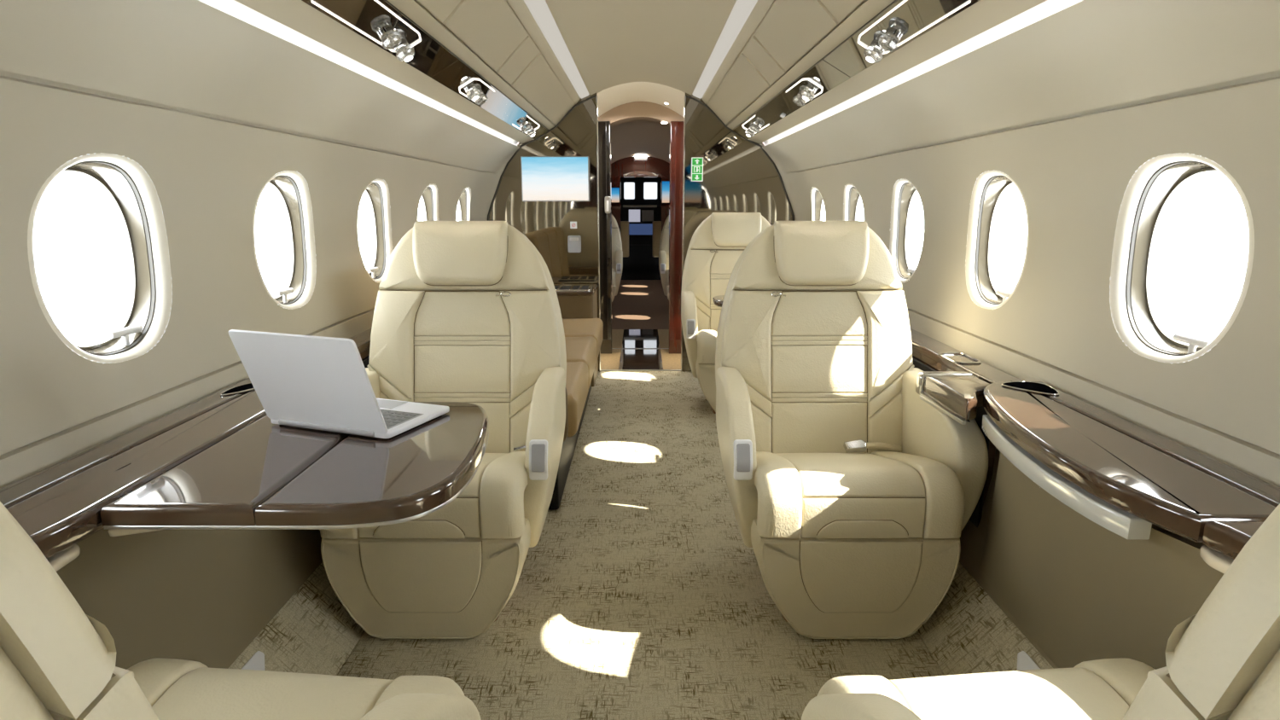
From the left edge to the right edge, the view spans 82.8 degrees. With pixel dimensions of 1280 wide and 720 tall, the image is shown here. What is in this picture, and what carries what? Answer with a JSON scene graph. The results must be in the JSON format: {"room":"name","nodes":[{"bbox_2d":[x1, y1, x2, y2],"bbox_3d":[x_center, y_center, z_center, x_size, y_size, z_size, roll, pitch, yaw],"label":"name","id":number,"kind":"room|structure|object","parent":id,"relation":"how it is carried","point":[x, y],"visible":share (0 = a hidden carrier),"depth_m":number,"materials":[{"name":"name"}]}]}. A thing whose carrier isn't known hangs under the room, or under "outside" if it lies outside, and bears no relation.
{"room":"aircraft cabin","nodes":[
{"label":"aircraft cabin","id":0,"kind":"room"},
{"bbox_2d":[0,0,511,488],"bbox_3d":[-0.898,-0.254,1.551,0.276,0.840,6.340,0,12,0],"label":"wall","id":1,"kind":"structure","parent":0,"point":[212,104],"depth_m":1.55,"materials":[{"name":"beige plastic"}]},
{"bbox_2d":[27,153,172,363],"bbox_3d":[-1.051,-0.195,1.411,0.097,0.398,0.372,0,12,0],"label":"window","id":2,"kind":"structure","parent":1,"relation":"in","point":[130,192],"depth_m":1.52,"materials":[{"name":"white plastic"}]},
{"bbox_2d":[0,378,267,571],"bbox_3d":[-0.891,0.428,0.195,0.202,0.068,3.360,0,12,0],"label":"ledge","id":3,"kind":"object","parent":1,"relation":"attached to","point":[59,506],"visible":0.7,"depth_m":1.19,"materials":[{"name":"brown wood"}]},
{"bbox_2d":[100,401,488,536],"bbox_3d":[-0.543,0.181,1.341,0.515,0.059,0.590,0,12,0],"label":"folding table","id":4,"kind":"object","parent":3,"relation":"attached to","point":[264,475],"visible":0.84,"depth_m":1.15,"materials":[{"name":"brown wood"}]},
{"bbox_2d":[228,329,449,438],"bbox_3d":[-0.580,0.027,1.428,0.289,0.203,0.268,5,13,20],"label":"laptop","id":5,"kind":"object","parent":4,"relation":"on","point":[306,381],"visible":1,"depth_m":1.34,"materials":[{"name":"silver metal"}]},
{"bbox_2d":[56,529,322,669],"bbox_3d":[-0.931,0.360,1.684,0.127,0.497,6.340,0,12,0],"label":"wall panel","id":6,"kind":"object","parent":1,"relation":"attached to","point":[203,596],"depth_m":1.46,"materials":[{"name":"plastic"}]},
{"bbox_2d":[252,170,316,309],"bbox_3d":[-1.051,-0.349,2.121,0.097,0.398,0.372,0,12,0],"label":"window","id":7,"kind":"structure","parent":1,"relation":"in","point":[290,188],"depth_m":2.24,"materials":[{"name":"white plastic"}]},
{"bbox_2d":[349,327,372,360],"bbox_3d":[-0.867,0.017,3.082,0.250,0.462,2.823,0,12,0],"label":"console","id":8,"kind":"object","parent":1,"relation":"attached to","point":[362,340],"visible":0.05,"depth_m":2.41,"materials":[{"name":"brown wood"}]},
{"bbox_2d":[362,357,369,367],"bbox_3d":[-0.900,0.204,2.495,0.008,0.455,1.210,0,12,0],"label":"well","id":9,"kind":"object","parent":1,"relation":"attached to","point":[365,362],"visible":0.02,"depth_m":2.37,"materials":[{"name":"black plastic"}]},
{"bbox_2d":[356,179,392,282],"bbox_3d":[-1.051,-0.502,2.832,0.097,0.398,0.372,0,12,0],"label":"window","id":10,"kind":"structure","parent":1,"relation":"in","point":[376,194],"depth_m":2.96,"materials":[{"name":"white plastic"}]},
{"bbox_2d":[417,183,438,221],"bbox_3d":[-1.051,-0.656,3.542,0.097,0.398,0.372,0,12,0],"label":"window","id":11,"kind":"structure","parent":1,"relation":"in","point":[429,198],"depth_m":3.65,"materials":[{"name":"white plastic"}]},
{"bbox_2d":[456,186,471,221],"bbox_3d":[-1.051,-0.810,4.253,0.097,0.398,0.372,0,12,0],"label":"window","id":12,"kind":"structure","parent":1,"relation":"in","point":[463,205],"depth_m":4.36,"materials":[{"name":"white plastic"}]},
{"bbox_2d":[469,144,519,221],"bbox_3d":[-0.894,-0.901,4.502,0.282,0.824,0.262,0,12,0],"label":"trim","id":13,"kind":"structure","parent":1,"relation":"attached to","point":[486,183],"depth_m":4.50,"materials":[{"name":"beige plastic"}]},
{"bbox_2d":[610,121,669,163],"bbox_3d":[0.000,-2.197,7.812,1.524,0.310,5.040,0,12,0],"label":"ceiling","id":14,"kind":"structure","parent":0,"point":[630,139],"depth_m":7.54,"materials":[{"name":"brown plastic"}]},
{"bbox_2d":[634,155,647,157],"bbox_3d":[0.000,-2.795,9.959,0.180,0.020,0.250,0,12,0],"label":"recessed light","id":15,"kind":"object","parent":14,"relation":"in","point":[635,156],"visible":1,"depth_m":9.84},
{"bbox_2d":[610,157,669,279],"bbox_3d":[0.000,-2.024,10.438,2.080,1.740,0.060,0,12,0],"label":"wall","id":16,"kind":"structure","parent":0,"point":[629,166],"depth_m":10.27,"materials":[{"name":"brown wood"}]},
{"bbox_2d":[610,187,620,203],"bbox_3d":[-0.383,-2.348,10.324,0.171,0.216,0.026,0,12,0],"label":"wall screen","id":17,"kind":"object","parent":16,"relation":"attached to","point":[615,192],"visible":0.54,"depth_m":10.31,"materials":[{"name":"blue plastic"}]},
{"bbox_2d":[661,180,669,203],"bbox_3d":[0.375,-2.389,10.315,0.166,0.311,0.026,0,12,0],"label":"wall screen","id":18,"kind":"object","parent":16,"relation":"attached to","point":[665,184],"visible":0.59,"depth_m":10.30,"materials":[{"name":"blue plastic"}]},
{"bbox_2d":[227,371,1053,719],"bbox_3d":[0.000,0.675,1.752,1.940,0.147,6.340,0,12,0],"label":"floor","id":19,"kind":"structure","parent":0,"point":[642,596],"depth_m":1.88,"materials":[{"name":"carpet"}]},
{"bbox_2d":[0,501,481,719],"bbox_3d":[-0.550,0.437,0.703,0.663,1.048,0.749,1,12,6],"label":"passenger seat","id":20,"kind":"object","parent":19,"relation":"on","point":[57,661],"visible":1,"depth_m":0.41,"materials":[{"name":"beige leather"}]},
{"bbox_2d":[151,667,393,719],"bbox_3d":[-0.518,0.557,0.848,0.298,0.153,0.503,1,12,6],"label":"seat cushion","id":21,"kind":"object","parent":20,"relation":"on","point":[183,693],"depth_m":0.98,"materials":[{"name":"beige leather"}]},
{"bbox_2d":[241,651,265,670],"bbox_3d":[-0.828,0.686,1.529,0.049,0.051,0.179,0,12,0],"label":"plate","id":22,"kind":"object","parent":19,"relation":"on","point":[256,662],"visible":0.29,"depth_m":1.58,"materials":[{"name":"white plastic"}]},
{"bbox_2d":[319,221,566,639],"bbox_3d":[-0.560,0.140,2.076,0.663,1.048,0.749,0,12,0],"label":"passenger seat","id":23,"kind":"object","parent":19,"relation":"on","point":[465,311],"visible":0.75,"depth_m":2.13,"materials":[{"name":"beige leather"}]},
{"bbox_2d":[358,453,508,538],"bbox_3d":[-0.540,0.309,1.991,0.298,0.153,0.503,0,12,0],"label":"seat cushion","id":24,"kind":"object","parent":23,"relation":"on","point":[463,517],"depth_m":1.76,"materials":[{"name":"beige leather"}]},
{"bbox_2d":[413,291,510,453],"bbox_3d":[-0.540,0.050,2.203,0.290,0.504,0.135,0,12,0],"label":"cushion","id":25,"kind":"object","parent":23,"relation":"on","point":[462,340],"depth_m":2.19,"materials":[{"name":"beige leather"}]},
{"bbox_2d":[530,443,545,471],"bbox_3d":[-0.261,0.249,1.846,0.034,0.068,0.024,0,12,0],"label":"switch","id":26,"kind":"object","parent":23,"relation":"attached to","point":[538,450],"depth_m":1.84,"materials":[{"name":"grey plastic"}]},
{"bbox_2d":[529,439,547,480],"bbox_3d":[-0.261,0.256,1.854,0.048,0.100,0.029,0,12,0],"label":"switch plate","id":27,"kind":"object","parent":23,"relation":"attached to","point":[538,448],"depth_m":1.84,"materials":[{"name":"white plastic"}]},
{"bbox_2d":[548,318,603,510],"bbox_3d":[-0.553,-0.064,3.400,0.656,0.874,1.863,0,12,0],"label":"divan","id":28,"kind":"object","parent":19,"relation":"on","point":[583,336],"visible":0.17,"depth_m":3.05,"materials":[{"name":"beige leather"}]},
{"bbox_2d":[565,361,588,436],"bbox_3d":[-0.512,0.143,2.857,0.575,0.175,0.599,0,12,0],"label":"seat cushion","id":29,"kind":"object","parent":28,"relation":"on","point":[577,383],"depth_m":2.74,"materials":[{"name":"beige leather"}]},
{"bbox_2d":[564,336,596,388],"bbox_3d":[-0.512,0.016,3.446,0.575,0.175,0.599,0,12,0],"label":"seat cushion","id":30,"kind":"object","parent":28,"relation":"on","point":[578,348],"depth_m":3.40,"materials":[{"name":"beige leather"}]},
{"bbox_2d":[562,318,603,360],"bbox_3d":[-0.512,-0.112,4.036,0.575,0.175,0.599,0,12,0],"label":"seat cushion","id":31,"kind":"object","parent":28,"relation":"on","point":[573,327],"depth_m":3.96,"materials":[{"name":"beige leather"}]},
{"bbox_2d":[553,284,598,386],"bbox_3d":[-0.573,-0.170,4.556,0.585,0.592,0.422,0,12,0],"label":"base cabinet","id":32,"kind":"object","parent":19,"relation":"on","point":[575,300],"visible":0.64,"depth_m":4.32,"materials":[{"name":"brown leather"}]},
{"bbox_2d":[680,212,771,413],"bbox_3d":[0.560,-0.277,4.001,0.663,1.048,0.749,0,12,0],"label":"passenger seat","id":33,"kind":"object","parent":19,"relation":"on","point":[716,246],"visible":0.35,"depth_m":4.09,"materials":[{"name":"beige leather"}]},
{"bbox_2d":[686,319,695,338],"bbox_3d":[0.261,-0.161,3.780,0.048,0.100,0.029,0,12,0],"label":"switch plate","id":34,"kind":"object","parent":33,"relation":"attached to","point":[690,323],"depth_m":3.77,"materials":[{"name":"white plastic"}]},
{"bbox_2d":[687,320,694,334],"bbox_3d":[0.261,-0.168,3.771,0.034,0.068,0.024,0,12,0],"label":"switch","id":35,"kind":"object","parent":33,"relation":"attached to","point":[690,323],"depth_m":3.77,"materials":[{"name":"grey plastic"}]},
{"bbox_2d":[709,250,744,331],"bbox_3d":[0.540,-0.367,4.128,0.290,0.504,0.135,0,12,0],"label":"cushion","id":36,"kind":"object","parent":33,"relation":"on","point":[722,262],"depth_m":4.11,"materials":[{"name":"beige leather"}]},
{"bbox_2d":[715,221,988,639],"bbox_3d":[0.560,0.140,2.076,0.663,1.048,0.749,0,12,0],"label":"passenger seat","id":37,"kind":"object","parent":19,"relation":"on","point":[853,496],"visible":0.98,"depth_m":2.00,"materials":[{"name":"beige leather"}]},
{"bbox_2d":[733,439,752,480],"bbox_3d":[0.261,0.256,1.854,0.048,0.100,0.029,0,12,0],"label":"switch plate","id":38,"kind":"object","parent":37,"relation":"attached to","point":[742,448],"depth_m":1.84,"materials":[{"name":"white plastic"}]},
{"bbox_2d":[736,443,750,471],"bbox_3d":[0.261,0.249,1.846,0.034,0.068,0.024,0,12,0],"label":"switch","id":39,"kind":"object","parent":37,"relation":"attached to","point":[743,450],"depth_m":1.84,"materials":[{"name":"grey plastic"}]},
{"bbox_2d":[771,291,867,453],"bbox_3d":[0.540,0.050,2.203,0.290,0.504,0.135,0,12,0],"label":"cushion","id":40,"kind":"object","parent":37,"relation":"on","point":[819,340],"depth_m":2.19,"materials":[{"name":"beige leather"}]},
{"bbox_2d":[773,453,925,538],"bbox_3d":[0.540,0.309,1.991,0.298,0.153,0.503,0,12,0],"label":"seat cushion","id":41,"kind":"object","parent":37,"relation":"on","point":[840,495],"depth_m":1.76,"materials":[{"name":"beige leather"}]},
{"bbox_2d":[1016,651,1040,670],"bbox_3d":[0.828,0.686,1.529,0.049,0.051,0.179,0,12,0],"label":"plate","id":42,"kind":"object","parent":19,"relation":"on","point":[1025,662],"visible":0.25,"depth_m":1.58,"materials":[{"name":"white plastic"}]},
{"bbox_2d":[800,503,1279,719],"bbox_3d":[0.550,0.437,0.703,0.663,1.048,0.749,-1,12,-6],"label":"passenger seat","id":43,"kind":"object","parent":19,"relation":"on","point":[1223,661],"visible":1,"depth_m":0.41,"materials":[{"name":"beige leather"}]},
{"bbox_2d":[888,667,1129,719],"bbox_3d":[0.518,0.557,0.848,0.298,0.153,0.503,-1,12,-6],"label":"seat cushion","id":44,"kind":"object","parent":43,"relation":"on","point":[1075,693],"depth_m":0.98,"materials":[{"name":"beige leather"}]},
{"bbox_2d":[979,452,1223,669],"bbox_3d":[0.870,0.429,1.456,0.161,0.455,0.805,0,12,0],"label":"wall panel","id":45,"kind":"object","parent":19,"relation":"on","point":[1082,590],"visible":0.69,"depth_m":1.34,"materials":[{"name":"fabric"}]},
{"bbox_2d":[197,0,1083,145],"bbox_3d":[0.000,-0.856,1.421,1.556,0.392,6.340,0,12,0],"label":"ceiling","id":46,"kind":"structure","parent":0,"point":[610,43],"depth_m":2.53,"materials":[{"name":"beige plastic"}]},
{"bbox_2d":[302,0,458,77],"bbox_3d":[-0.616,-0.761,1.557,0.094,0.058,1.462,0,12,0],"label":"panel","id":47,"kind":"object","parent":46,"relation":"attached to","point":[430,57],"visible":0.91,"depth_m":1.73,"materials":[{"name":"black glass"}]},
{"bbox_2d":[311,0,421,61],"bbox_3d":[-0.613,-0.772,1.688,0.076,0.069,0.526,0,12,0],"label":"light","id":48,"kind":"object","parent":47,"relation":"attached to","point":[390,38],"visible":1,"depth_m":1.77,"materials":[{"name":"silver metal"}]},
{"bbox_2d":[430,58,548,139],"bbox_3d":[-0.616,-1.158,3.390,0.094,0.058,2.280,0,12,0],"label":"panel","id":49,"kind":"object","parent":46,"relation":"attached to","point":[457,74],"visible":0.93,"depth_m":2.90,"materials":[{"name":"black glass"}]},
{"bbox_2d":[459,79,494,104],"bbox_3d":[-0.613,-0.995,2.710,0.076,0.065,0.321,0,12,0],"label":"light","id":50,"kind":"object","parent":49,"relation":"attached to","point":[473,93],"visible":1,"depth_m":2.64,"materials":[{"name":"silver metal"}]},
{"bbox_2d":[512,116,539,136],"bbox_3d":[-0.613,-1.258,3.928,0.076,0.068,0.511,0,12,0],"label":"light","id":51,"kind":"object","parent":49,"relation":"attached to","point":[526,128],"visible":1,"depth_m":3.86,"materials":[{"name":"silver metal"}]},
{"bbox_2d":[523,0,589,98],"bbox_3d":[-0.344,-0.955,1.389,0.059,0.024,6.280,0,12,0],"label":"recessed light","id":52,"kind":"object","parent":46,"relation":"in","point":[539,9],"visible":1,"depth_m":2.92,"materials":[{"name":"white plastic"}]},
{"bbox_2d":[692,0,757,98],"bbox_3d":[0.344,-0.955,1.389,0.059,0.024,6.280,0,12,0],"label":"recessed light","id":53,"kind":"object","parent":46,"relation":"in","point":[741,9],"visible":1,"depth_m":2.92,"materials":[{"name":"white plastic"}]},
{"bbox_2d":[733,58,850,139],"bbox_3d":[0.616,-1.158,3.390,0.094,0.058,2.280,0,12,0],"label":"panel","id":54,"kind":"object","parent":46,"relation":"attached to","point":[823,74],"visible":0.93,"depth_m":2.87,"materials":[{"name":"black glass"}]},
{"bbox_2d":[742,116,768,137],"bbox_3d":[0.613,-1.258,3.928,0.076,0.068,0.511,0,12,0],"label":"light","id":55,"kind":"object","parent":54,"relation":"attached to","point":[754,128],"visible":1,"depth_m":3.87,"materials":[{"name":"silver metal"}]},
{"bbox_2d":[785,79,822,106],"bbox_3d":[0.613,-0.997,2.720,0.076,0.066,0.341,0,12,0],"label":"light","id":56,"kind":"object","parent":54,"relation":"attached to","point":[807,94],"visible":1,"depth_m":2.65,"materials":[{"name":"silver metal"}]},
{"bbox_2d":[823,0,979,77],"bbox_3d":[0.616,-0.761,1.557,0.094,0.058,1.462,0,12,0],"label":"panel","id":57,"kind":"object","parent":46,"relation":"attached to","point":[911,17],"visible":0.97,"depth_m":1.73,"materials":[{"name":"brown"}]},
{"bbox_2d":[857,0,970,62],"bbox_3d":[0.613,-0.776,1.700,0.076,0.068,0.551,0,12,0],"label":"light","id":58,"kind":"object","parent":57,"relation":"attached to","point":[888,41],"visible":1,"depth_m":1.79,"materials":[{"name":"silver metal"}]},
{"bbox_2d":[488,93,792,371],"bbox_3d":[0.000,-0.806,4.668,1.970,1.800,0.025,0,12,0],"label":"wall","id":59,"kind":"structure","parent":0,"point":[546,224],"depth_m":4.60,"materials":[{"name":"brown mirror"}]},
{"bbox_2d":[487,94,596,221],"bbox_3d":[-0.632,-0.847,4.642,0.719,1.614,0.012,0,12,0],"label":"trim","id":60,"kind":"structure","parent":59,"relation":"attached to","point":[595,96],"depth_m":4.53,"materials":[{"name":"grey"}]},
{"bbox_2d":[520,156,589,201],"bbox_3d":[-0.534,-1.136,4.551,0.424,0.274,0.059,0,12,0],"label":"wall screen","id":61,"kind":"object","parent":59,"relation":"attached to","point":[544,178],"visible":1,"depth_m":4.52,"materials":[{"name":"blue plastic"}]},
{"bbox_2d":[570,221,576,228],"bbox_3d":[-0.430,-0.863,4.638,0.044,0.044,0.006,0,12,0],"label":"placard","id":62,"kind":"object","parent":59,"relation":"attached to","point":[573,224],"visible":1,"depth_m":4.64,"materials":[{"name":"white plastic"}]},
{"bbox_2d":[567,235,581,252],"bbox_3d":[-0.427,-0.744,4.657,0.084,0.110,0.020,0,12,0],"label":"plate","id":63,"kind":"object","parent":59,"relation":"attached to","point":[573,241],"visible":1,"depth_m":4.65,"materials":[{"name":"grey plastic"}]},
{"bbox_2d":[595,95,600,372],"bbox_3d":[-0.272,-0.775,4.656,0.010,1.745,0.010,0,12,0],"label":"trim","id":64,"kind":"structure","parent":59,"relation":"attached to","point":[596,96],"depth_m":4.62,"materials":[{"name":"silver metal"}]},
{"bbox_2d":[680,95,686,372],"bbox_3d":[0.272,-0.775,4.656,0.010,1.745,0.010,0,12,0],"label":"trim","id":65,"kind":"structure","parent":59,"relation":"attached to","point":[684,96],"depth_m":4.61,"materials":[{"name":"silver metal"}]},
{"bbox_2d":[691,157,703,181],"bbox_3d":[0.353,-1.198,4.559,0.073,0.146,0.018,0,12,0],"label":"exit sign","id":66,"kind":"object","parent":59,"relation":"attached to","point":[696,163],"visible":1,"depth_m":4.55,"materials":[{"name":"green plastic"}]},
{"bbox_2d":[685,94,794,221],"bbox_3d":[0.632,-0.847,4.642,0.719,1.614,0.012,0,12,0],"label":"trim","id":67,"kind":"structure","parent":59,"relation":"attached to","point":[686,96],"depth_m":4.53,"materials":[{"name":"grey"}]},
{"bbox_2d":[600,270,680,371],"bbox_3d":[0.000,-0.718,8.508,2.000,0.008,7.465,0,12,0],"label":"floor","id":68,"kind":"structure","parent":0,"point":[640,305],"depth_m":6.57,"materials":[{"name":"wood"}]},
{"bbox_2d":[611,215,622,302],"bbox_3d":[-0.520,-1.034,7.500,0.663,1.048,0.749,0,12,0],"label":"passenger seat","id":69,"kind":"object","parent":68,"relation":"on","point":[617,253],"visible":0.2,"depth_m":7.47,"materials":[{"name":"beige leather"}]},
{"bbox_2d":[616,263,621,273],"bbox_3d":[-0.221,-0.919,7.279,0.048,0.100,0.029,0,12,0],"label":"switch plate","id":70,"kind":"object","parent":69,"relation":"attached to","point":[618,265],"depth_m":7.27,"materials":[{"name":"white plastic"}]},
{"bbox_2d":[616,264,620,271],"bbox_3d":[-0.221,-0.925,7.270,0.034,0.068,0.024,0,12,0],"label":"switch","id":71,"kind":"object","parent":69,"relation":"attached to","point":[618,265],"depth_m":7.26,"materials":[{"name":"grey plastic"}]},
{"bbox_2d":[620,221,628,256],"bbox_3d":[-0.250,-1.858,11.159,0.140,0.550,0.100,0,12,0],"label":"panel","id":72,"kind":"object","parent":68,"relation":"on","point":[624,224],"visible":0.84,"depth_m":11.11,"materials":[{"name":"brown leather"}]},
{"bbox_2d":[652,221,661,256],"bbox_3d":[0.250,-1.858,11.159,0.140,0.550,0.100,0,12,0],"label":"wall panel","id":73,"kind":"object","parent":68,"relation":"on","point":[656,224],"visible":0.86,"depth_m":11.11,"materials":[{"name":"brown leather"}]},
{"bbox_2d":[658,215,669,298],"bbox_3d":[0.520,-1.034,7.500,0.663,1.048,0.749,0,12,0],"label":"passenger seat","id":74,"kind":"object","parent":68,"relation":"on","point":[664,244],"visible":0.16,"depth_m":7.45,"materials":[{"name":"beige leather"}]},
{"bbox_2d":[660,263,665,273],"bbox_3d":[0.221,-0.919,7.279,0.048,0.100,0.029,0,12,0],"label":"switch plate","id":75,"kind":"object","parent":74,"relation":"attached to","point":[662,265],"depth_m":7.27,"materials":[{"name":"white plastic"}]},
{"bbox_2d":[661,264,664,271],"bbox_3d":[0.221,-0.925,7.270,0.034,0.068,0.024,0,12,0],"label":"switch","id":76,"kind":"object","parent":74,"relation":"attached to","point":[662,265],"depth_m":7.26,"materials":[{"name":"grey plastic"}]},
{"bbox_2d":[620,177,661,270],"bbox_3d":[0.000,-2.123,11.225,0.840,1.600,1.560,0,12,0],"label":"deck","id":77,"kind":"object","parent":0,"point":[640,258],"visible":0.08,"depth_m":12.08,"materials":[{"name":"black plastic"}]},
{"bbox_2d":[622,180,636,200],"bbox_3d":[-0.186,-2.761,11.834,0.221,0.311,0.024,0,12,0],"label":"screen","id":78,"kind":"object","parent":77,"relation":"attached to","point":[629,187],"depth_m":11.83,"materials":[{"name":"white glass"}]},
{"bbox_2d":[620,204,661,244],"bbox_3d":[0.000,-2.136,11.473,0.660,0.620,0.270,0,12,0],"label":"panel","id":79,"kind":"object","parent":77,"relation":"attached to","point":[640,218],"visible":0.68,"depth_m":11.39,"materials":[{"name":"black plastic"}]},
{"bbox_2d":[642,180,658,200],"bbox_3d":[0.157,-2.761,11.834,0.267,0.311,0.024,0,12,0],"label":"screen","id":80,"kind":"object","parent":77,"relation":"attached to","point":[650,189],"depth_m":11.83,"materials":[{"name":"white glass"}]},
{"bbox_2d":[596,81,685,127],"bbox_3d":[0.000,-1.764,4.905,0.792,0.412,0.865,0,12,0],"label":"ceiling","id":81,"kind":"structure","parent":0,"point":[623,103],"depth_m":4.96,"materials":[{"name":"beige plastic"}]},
{"bbox_2d":[712,295,724,307],"bbox_3d":[0.598,-0.249,3.374,0.525,0.080,0.260,0,12,0],"label":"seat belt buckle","id":82,"kind":"object","parent":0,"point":[718,300],"visible":0.17,"depth_m":3.31,"materials":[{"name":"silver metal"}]},
{"bbox_2d":[769,0,1279,488],"bbox_3d":[0.898,-0.254,1.551,0.276,0.840,6.340,0,12,0],"label":"wall","id":83,"kind":"structure","parent":0,"point":[1068,104],"depth_m":1.58,"materials":[{"name":"beige plastic"}]},
{"bbox_2d":[762,144,812,221],"bbox_3d":[0.894,-0.901,4.502,0.282,0.824,0.262,0,12,0],"label":"trim","id":84,"kind":"structure","parent":83,"relation":"attached to","point":[794,183],"depth_m":4.50,"materials":[{"name":"beige plastic"}]},
{"bbox_2d":[810,186,825,221],"bbox_3d":[1.051,-0.810,4.253,0.097,0.398,0.372,0,12,0],"label":"window","id":85,"kind":"structure","parent":83,"relation":"in","point":[817,205],"depth_m":4.36,"materials":[{"name":"white plastic"}]},
{"bbox_2d":[843,183,864,221],"bbox_3d":[1.051,-0.656,3.542,0.097,0.398,0.372,0,12,0],"label":"window","id":86,"kind":"structure","parent":83,"relation":"in","point":[852,198],"depth_m":3.65,"materials":[{"name":"white plastic"}]},
{"bbox_2d":[889,179,925,282],"bbox_3d":[1.051,-0.502,2.832,0.097,0.398,0.372,0,12,0],"label":"window","id":87,"kind":"structure","parent":83,"relation":"in","point":[904,194],"depth_m":2.96,"materials":[{"name":"white plastic"}]},
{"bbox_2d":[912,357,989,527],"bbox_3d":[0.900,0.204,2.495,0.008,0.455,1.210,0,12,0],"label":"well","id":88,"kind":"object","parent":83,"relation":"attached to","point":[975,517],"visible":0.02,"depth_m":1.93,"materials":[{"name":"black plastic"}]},
{"bbox_2d":[909,327,1024,507],"bbox_3d":[0.867,0.017,3.082,0.250,0.462,2.823,0,12,0],"label":"console","id":89,"kind":"object","parent":83,"relation":"attached to","point":[959,381],"visible":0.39,"depth_m":1.91,"materials":[{"name":"brown wood"}]},
{"bbox_2d":[965,170,1029,309],"bbox_3d":[1.051,-0.349,2.121,0.097,0.398,0.372,0,12,0],"label":"window","id":90,"kind":"structure","parent":83,"relation":"in","point":[991,188],"depth_m":2.24,"materials":[{"name":"white plastic"}]},
{"bbox_2d":[959,448,1058,669],"bbox_3d":[0.931,0.360,1.684,0.127,0.497,6.340,0,12,0],"label":"baseboard","id":91,"kind":"structure","parent":83,"relation":"attached to","point":[972,538],"depth_m":1.90,"materials":[{"name":"plastic"}]},
{"bbox_2d":[981,380,1279,574],"bbox_3d":[0.861,0.439,0.181,0.263,0.083,3.329,0,12,0],"label":"ledge","id":92,"kind":"object","parent":83,"relation":"attached to","point":[1125,477],"visible":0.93,"depth_m":1.21,"materials":[{"name":"brown wood"}]},
{"bbox_2d":[1109,153,1254,363],"bbox_3d":[1.051,-0.195,1.411,0.097,0.398,0.372,0,12,0],"label":"window","id":93,"kind":"structure","parent":83,"relation":"in","point":[1151,192],"depth_m":1.52,"materials":[{"name":"white plastic"}]},
{"bbox_3d":[-0.702,-1.027,5.784,0.715,1.760,1.120,0,12,0],"label":"wall","id":94,"kind":"structure","parent":0,"visible":0},
{"bbox_2d":[598,121,612,353],"bbox_3d":[-0.280,-0.868,5.284,0.131,1.660,0.145,0,12,0],"label":"trim","id":95,"kind":"structure","parent":94,"relation":"attached to","point":[604,127],"depth_m":5.23,"materials":[{"name":"black wood"}]},
{"bbox_3d":[0.703,-1.027,5.784,0.715,1.760,1.120,0,12,0],"label":"wall","id":96,"kind":"structure","parent":0,"visible":0},
{"bbox_2d":[668,121,683,353],"bbox_3d":[0.277,-0.870,5.296,0.137,1.660,0.120,0,12,0],"label":"trim","id":97,"kind":"structure","parent":96,"relation":"attached to","point":[676,127],"depth_m":5.23,"materials":[{"name":"brown wood"}]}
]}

